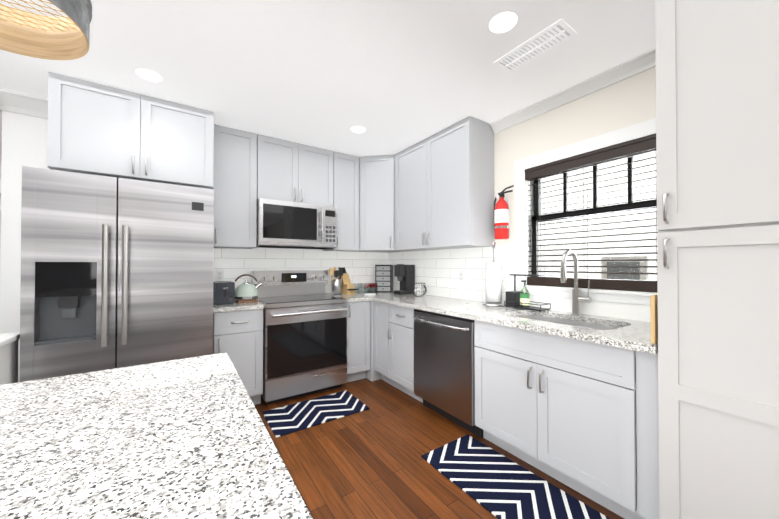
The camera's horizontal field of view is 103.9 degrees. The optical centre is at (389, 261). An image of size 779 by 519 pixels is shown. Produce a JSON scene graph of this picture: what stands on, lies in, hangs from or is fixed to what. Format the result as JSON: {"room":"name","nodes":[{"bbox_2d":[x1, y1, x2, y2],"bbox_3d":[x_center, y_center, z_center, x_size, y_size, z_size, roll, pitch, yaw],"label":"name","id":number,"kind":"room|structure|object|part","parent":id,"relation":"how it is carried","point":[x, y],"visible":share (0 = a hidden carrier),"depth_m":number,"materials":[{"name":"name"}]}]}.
{"room":"kitchen","nodes":[
{"label":"kitchen","id":0,"kind":"room"},
{"bbox_2d":[0,168,0,211],"bbox_3d":[-6.177,-1.023,4.712,5.250,0.320,2.800,0,-1,-34],"label":"beam","id":1,"kind":"structure","parent":0,"point":[0,189],"depth_m":3.87,"materials":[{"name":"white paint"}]},
{"bbox_2d":[0,111,321,381],"bbox_3d":[-1.435,0.023,3.173,3.340,2.440,0.130,0,-1,-34],"label":"wall","id":2,"kind":"structure","parent":0,"point":[24,140],"depth_m":2.22,"materials":[{"name":"white paint"}]},
{"bbox_2d":[0,88,47,118],"bbox_3d":[-2.646,-1.144,2.218,0.457,0.124,0.102,0,-1,-34],"label":"crown molding","id":3,"kind":"structure","parent":2,"relation":"attached to","point":[12,101],"depth_m":2.21,"materials":[{"name":"white wood"}]},
{"bbox_2d":[47,72,213,188],"bbox_3d":[-1.932,-0.899,2.401,0.917,0.606,0.596,0,-1,-34],"label":"upper cabinet","id":4,"kind":"object","parent":2,"relation":"attached to","point":[97,129],"visible":1,"depth_m":2.15,"materials":[{"name":"grey wood"}]},
{"bbox_2d":[213,124,256,248],"bbox_3d":[-1.467,-0.665,2.861,0.366,1.066,0.356,0,-1,-34],"label":"upper cabinet","id":5,"kind":"object","parent":2,"relation":"attached to","point":[235,188],"visible":0.94,"depth_m":2.75,"materials":[{"name":"grey wood"}]},
{"bbox_2d":[257,134,332,205],"bbox_3d":[-0.997,-0.888,3.184,0.766,0.615,0.356,0,-1,-34],"label":"upper cabinet","id":6,"kind":"object","parent":2,"relation":"attached to","point":[290,171],"visible":0.83,"depth_m":3.04,"materials":[{"name":"grey wood"}]},
{"bbox_2d":[256,198,336,248],"bbox_3d":[-0.959,-0.361,3.123,0.762,0.431,0.436,0,-1,-34],"label":"microwave","id":7,"kind":"object","parent":6,"relation":"attached to","point":[288,224],"visible":0.94,"depth_m":2.96,"materials":[{"name":"silver metal"}]},
{"bbox_2d":[213,248,387,293],"bbox_3d":[-0.874,0.122,3.471,2.075,0.496,0.008,0,-1,-34],"label":"wall tile","id":8,"kind":"structure","parent":2,"relation":"attached to","point":[233,264],"depth_m":3.36,"materials":[{"name":"white tile"}]},
{"bbox_2d":[216,270,223,280],"bbox_3d":[-1.636,0.136,2.942,0.072,0.116,0.008,0,-1,-34],"label":"electrical outlet","id":9,"kind":"object","parent":8,"relation":"attached to","point":[219,275],"visible":0.88,"depth_m":2.94,"materials":[{"name":"white plastic"}]},
{"bbox_2d":[322,151,358,251],"bbox_3d":[-0.551,-0.659,3.486,0.309,1.066,0.356,0,-1,-34],"label":"upper cabinet","id":10,"kind":"object","parent":2,"relation":"attached to","point":[346,185],"visible":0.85,"depth_m":3.38,"materials":[{"name":"grey wood"}]},
{"bbox_2d":[347,154,407,252],"bbox_3d":[-0.100,-0.658,3.643,0.606,1.066,0.606,0,-1,-34],"label":"upper cabinet","id":11,"kind":"object","parent":2,"relation":"attached to","point":[376,203],"visible":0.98,"depth_m":3.42,"materials":[{"name":"grey wood"}]},
{"bbox_2d":[0,0,655,214],"bbox_3d":[-3.478,-1.242,2.621,7.650,0.080,17.500,0,-1,-34],"label":"ceiling","id":12,"kind":"structure","parent":0,"point":[392,77],"depth_m":1.83,"materials":[{"name":"white paint"}]},
{"bbox_2d":[0,0,91,59],"bbox_3d":[-0.957,-0.853,0.705,0.390,0.731,0.390,0,-1,-34],"label":"pendant lamp","id":13,"kind":"object","parent":12,"relation":"hanging from","point":[32,34],"visible":1,"depth_m":0.87,"materials":[{"name":"beige wicker"}]},
{"bbox_2d":[136,69,161,81],"bbox_3d":[-1.559,-1.207,1.981,0.136,0.003,0.136,0,-1,-34],"label":"recessed light","id":14,"kind":"object","parent":12,"relation":"in","point":[149,75],"visible":1,"depth_m":1.98,"materials":[{"name":"white"}]},
{"bbox_2d":[351,126,364,132],"bbox_3d":[-0.286,-1.199,2.776,0.136,0.003,0.136,0,-1,-34],"label":"recessed light","id":15,"kind":"object","parent":12,"relation":"in","point":[357,129],"visible":1,"depth_m":2.76,"materials":[{"name":"white"}]},
{"bbox_2d":[489,12,516,32],"bbox_3d":[0.576,-1.211,1.548,0.136,0.003,0.136,0,-1,-34],"label":"recessed light","id":16,"kind":"object","parent":12,"relation":"in","point":[503,22],"visible":1,"depth_m":1.54,"materials":[{"name":"white"}]},
{"bbox_2d":[493,19,576,72],"bbox_3d":[0.813,-1.204,1.734,0.170,0.015,0.400,0,-1,-34],"label":"ceiling vent","id":17,"kind":"object","parent":12,"relation":"in","point":[556,33],"visible":1,"depth_m":1.70,"materials":[{"name":"white metal"}]},
{"bbox_2d":[254,378,623,518],"bbox_3d":[-2.218,1.276,3.456,10.700,0.060,17.500,0,-1,-34],"label":"floor","id":18,"kind":"structure","parent":0,"point":[370,463],"depth_m":1.87,"materials":[{"name":"brown wood"}]},
{"bbox_2d":[0,332,19,384],"bbox_3d":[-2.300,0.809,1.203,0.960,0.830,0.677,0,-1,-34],"label":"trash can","id":19,"kind":"object","parent":18,"relation":"on","point":[9,342],"visible":0.23,"depth_m":1.63,"materials":[{"name":"white plastic"}]},
{"bbox_2d":[19,166,213,381],"bbox_3d":[-1.841,0.359,2.225,0.909,1.750,0.913,0,-1,-34],"label":"fridge","id":20,"kind":"object","parent":18,"relation":"on","point":[117,273],"visible":0.73,"depth_m":1.85,"materials":[{"name":"grey metal"}]},
{"bbox_2d":[0,353,312,518],"bbox_3d":[-0.582,0.773,-0.229,1.505,0.876,2.360,0,-1,-34],"label":"kitchen island","id":21,"kind":"object","parent":18,"relation":"on","point":[187,438],"visible":1,"depth_m":0.56,"materials":[{"name":"grey stone"}]},
{"bbox_2d":[213,309,262,404],"bbox_3d":[-1.385,0.819,2.728,0.367,0.840,0.646,0,-1,-34],"label":"base cabinet","id":22,"kind":"object","parent":18,"relation":"on","point":[238,337],"visible":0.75,"depth_m":2.52,"materials":[{"name":"grey wood"}]},
{"bbox_2d":[213,301,263,312],"bbox_3d":[-1.389,0.380,2.726,0.379,0.035,0.635,0,-1,-34],"label":"countertop","id":23,"kind":"structure","parent":22,"relation":"on","point":[236,306],"depth_m":2.50,"materials":[{"name":"stone"}]},
{"bbox_2d":[213,281,234,304],"bbox_3d":[-1.450,0.268,2.663,0.145,0.186,0.292,0,-1,-34],"label":"toaster","id":24,"kind":"object","parent":23,"relation":"on","point":[223,292],"visible":0.98,"depth_m":2.57,"materials":[{"name":"grey plastic"}]},
{"bbox_2d":[235,299,257,302],"bbox_3d":[-1.315,0.352,2.798,0.160,0.020,0.240,0,-1,-34],"label":"board","id":25,"kind":"object","parent":23,"relation":"on","point":[246,301],"visible":0.62,"depth_m":2.69,"materials":[{"name":"brown wood"}]},
{"bbox_2d":[235,274,261,299],"bbox_3d":[-1.298,0.227,2.811,0.239,0.228,0.199,0,-1,-34],"label":"kettle","id":26,"kind":"object","parent":25,"relation":"on","point":[245,290],"visible":0.92,"depth_m":2.74,"materials":[{"name":"green metal"}]},
{"bbox_2d":[251,270,347,404],"bbox_3d":[-0.881,0.666,3.002,0.769,1.150,0.708,0,-1,-34],"label":"range","id":27,"kind":"object","parent":18,"relation":"on","point":[304,334],"visible":0.98,"depth_m":2.79,"materials":[{"name":"grey metal"}]},
{"bbox_2d":[262,390,368,437],"bbox_3d":[-0.603,1.230,2.525,0.758,0.012,0.436,0,-1,-34],"label":"area rug","id":28,"kind":"object","parent":18,"relation":"on","point":[289,419],"visible":0.98,"depth_m":2.48,"materials":[{"name":"fabric"}]},
{"bbox_2d":[345,301,369,381],"bbox_3d":[-0.478,0.825,3.346,0.282,0.840,0.646,0,-1,-34],"label":"base cabinet","id":29,"kind":"object","parent":18,"relation":"on","point":[358,340],"visible":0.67,"depth_m":3.12,"materials":[{"name":"grey wood"}]},
{"bbox_2d":[366,301,380,380],"bbox_3d":[-0.103,0.827,3.611,0.631,0.840,0.631,0,-1,-34],"label":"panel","id":30,"kind":"object","parent":18,"relation":"on","point":[372,374],"visible":0.07,"depth_m":3.19,"materials":[{"name":"grey wood"}]},
{"bbox_2d":[374,301,396,387],"bbox_3d":[0.165,0.824,3.238,0.610,0.840,0.280,0,-1,-34],"label":"panel","id":31,"kind":"object","parent":18,"relation":"on","point":[381,339],"visible":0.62,"depth_m":3.07,"materials":[{"name":"grey wood"}]},
{"bbox_2d":[388,304,422,402],"bbox_3d":[0.344,0.821,2.943,0.646,0.840,0.404,0,-1,-34],"label":"base cabinet","id":32,"kind":"object","parent":18,"relation":"on","point":[401,344],"visible":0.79,"depth_m":2.79,"materials":[{"name":"grey wood"}]},
{"bbox_2d":[413,309,482,437],"bbox_3d":[0.604,0.818,2.490,0.671,0.836,0.631,0,-1,-34],"label":"dishwasher","id":33,"kind":"object","parent":18,"relation":"on","point":[444,370],"visible":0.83,"depth_m":2.28,"materials":[{"name":"grey metal"}]},
{"bbox_2d":[421,434,609,518],"bbox_3d":[0.818,1.219,1.393,0.430,0.012,1.568,0,-1,-34],"label":"area rug","id":34,"kind":"object","parent":18,"relation":"on","point":[495,483],"visible":0.96,"depth_m":1.66,"materials":[{"name":"fabric"}]},
{"bbox_2d":[474,320,658,518],"bbox_3d":[1.092,0.810,1.846,0.646,0.840,0.977,0,-1,-34],"label":"base cabinet","id":35,"kind":"object","parent":18,"relation":"on","point":[581,416],"visible":0.85,"depth_m":1.56,"materials":[{"name":"grey wood"}]},
{"bbox_2d":[327,291,657,353],"bbox_3d":[0.427,0.481,2.576,0.911,0.240,2.928,0,-1,-34],"label":"countertop","id":36,"kind":"structure","parent":35,"relation":"on","point":[626,334],"depth_m":1.97,"materials":[{"name":"stone"}]},
{"bbox_2d":[329,267,342,294],"bbox_3d":[-0.599,0.213,3.433,0.180,0.311,0.112,0,-1,-34],"label":"utensil crock","id":37,"kind":"object","parent":36,"relation":"on","point":[336,286],"visible":1,"depth_m":3.39,"materials":[{"name":"silver metal"}]},
{"bbox_2d":[337,267,357,293],"bbox_3d":[-0.490,0.218,3.547,0.100,0.303,0.286,1,-1,-44],"label":"knife block","id":38,"kind":"object","parent":36,"relation":"on","point":[347,286],"visible":0.81,"depth_m":3.53,"materials":[{"name":"brown wood"}]},
{"bbox_2d":[353,283,376,292],"bbox_3d":[-0.299,0.316,3.722,0.258,0.110,0.180,0,-1,-34],"label":"acrylic organizer","id":39,"kind":"object","parent":36,"relation":"on","point":[364,286],"visible":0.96,"depth_m":3.68,"materials":[{"name":"white"}]},
{"bbox_2d":[375,265,392,291],"bbox_3d":[-0.064,0.204,3.822,0.200,0.335,0.164,0,-1,11],"label":"drawer organizer","id":40,"kind":"object","parent":36,"relation":"on","point":[384,277],"visible":0.96,"depth_m":3.75,"materials":[{"name":"black plastic"}]},
{"bbox_2d":[394,264,414,294],"bbox_3d":[0.171,0.198,3.522,0.210,0.342,0.130,0,-1,-34],"label":"coffee maker","id":41,"kind":"object","parent":36,"relation":"on","point":[404,274],"visible":0.92,"depth_m":3.48,"materials":[{"name":"black plastic"}]},
{"bbox_2d":[412,283,426,296],"bbox_3d":[0.325,0.295,3.197,0.139,0.142,0.188,0,-1,-34],"label":"basket","id":42,"kind":"object","parent":36,"relation":"on","point":[418,291],"visible":1,"depth_m":3.19,"materials":[{"name":"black metal"}]},
{"bbox_2d":[483,242,504,305],"bbox_3d":[0.866,0.099,2.539,0.176,0.522,0.176,0,-1,-34],"label":"paper towel holder","id":43,"kind":"object","parent":36,"relation":"on","point":[493,283],"visible":1,"depth_m":2.48,"materials":[{"name":"white paper"}]},
{"bbox_2d":[504,274,550,311],"bbox_3d":[1.039,0.228,2.311,0.136,0.260,0.296,0,-1,-34],"label":"sink caddy","id":44,"kind":"object","parent":36,"relation":"on","point":[517,299],"visible":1,"depth_m":2.33,"materials":[{"name":"black metal"}]},
{"bbox_2d":[560,250,590,314],"bbox_3d":[1.213,0.137,1.998,0.216,0.435,0.115,0,-1,-34],"label":"faucet","id":45,"kind":"object","parent":36,"relation":"on","point":[577,299],"visible":0.98,"depth_m":2.04,"materials":[{"name":"silver metal"}]},
{"bbox_2d":[650,294,657,343],"bbox_3d":[1.208,0.246,1.358,0.215,0.205,0.016,0,-1,-34],"label":"cutting board","id":46,"kind":"object","parent":36,"relation":"on","point":[654,315],"visible":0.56,"depth_m":1.30,"materials":[{"name":"brown wood"}]},
{"bbox_2d":[655,0,778,518],"bbox_3d":[1.531,0.012,1.189,0.671,2.425,0.608,0,-1,-34],"label":"pantry","id":47,"kind":"object","parent":18,"relation":"on","point":[717,113],"visible":1,"depth_m":1.13,"materials":[{"name":"grey paint"}]},
{"bbox_2d":[448,67,655,321],"bbox_3d":[2.255,0.001,0.860,0.150,2.440,8.150,0,-1,-34],"label":"wall","id":48,"kind":"structure","parent":0,"point":[627,102],"depth_m":2.15,"materials":[{"name":"white paint"}]},
{"bbox_2d":[395,116,494,250],"bbox_3d":[0.476,-0.664,3.021,0.356,1.066,1.062,0,-1,-34],"label":"upper cabinet","id":49,"kind":"object","parent":48,"relation":"attached to","point":[444,188],"visible":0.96,"depth_m":2.72,"materials":[{"name":"grey wood"}]},
{"bbox_2d":[494,185,513,239],"bbox_3d":[0.948,-0.402,2.524,0.134,0.427,0.187,0,-1,-34],"label":"fire extinguisher","id":50,"kind":"object","parent":48,"relation":"attached to","point":[502,218],"visible":1,"depth_m":2.49,"materials":[{"name":"red metal"}]},
{"bbox_2d":[388,245,650,321],"bbox_3d":[0.807,0.116,2.840,0.008,0.496,2.930,0,-1,-34],"label":"wall tiles","id":51,"kind":"structure","parent":48,"relation":"attached to","point":[437,272],"depth_m":2.86,"materials":[{"name":"white tile"}]},
{"bbox_2d":[459,271,464,282],"bbox_3d":[0.703,0.146,2.978,0.008,0.116,0.072,0,-1,-34],"label":"electrical outlet","id":52,"kind":"object","parent":51,"relation":"attached to","point":[461,276],"visible":1,"depth_m":2.97,"materials":[{"name":"white plastic"}]},
{"bbox_2d":[490,48,655,133],"bbox_3d":[1.256,-1.170,2.146,0.062,0.075,1.263,0,-1,-34],"label":"crown molding","id":53,"kind":"structure","parent":48,"relation":"attached to","point":[645,61],"depth_m":2.07,"materials":[{"name":"white wood"}]},
{"bbox_2d":[513,118,657,304],"bbox_3d":[1.371,-0.284,2.101,0.155,1.083,1.064,0,-1,-34],"label":"window","id":54,"kind":"structure","parent":48,"relation":"in","point":[523,207],"depth_m":2.18,"materials":[{"name":"white"}]},
{"bbox_2d":[525,133,657,292],"bbox_3d":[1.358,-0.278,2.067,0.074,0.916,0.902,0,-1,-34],"label":"window blind","id":55,"kind":"object","parent":54,"relation":"attached to","point":[631,148],"visible":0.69,"depth_m":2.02,"materials":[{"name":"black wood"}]},
{"bbox_3d":[1.415,-0.277,2.106,0.065,0.892,0.882,0,-1,-34],"label":"window sash","id":56,"kind":"part","parent":54,"relation":"part of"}
]}

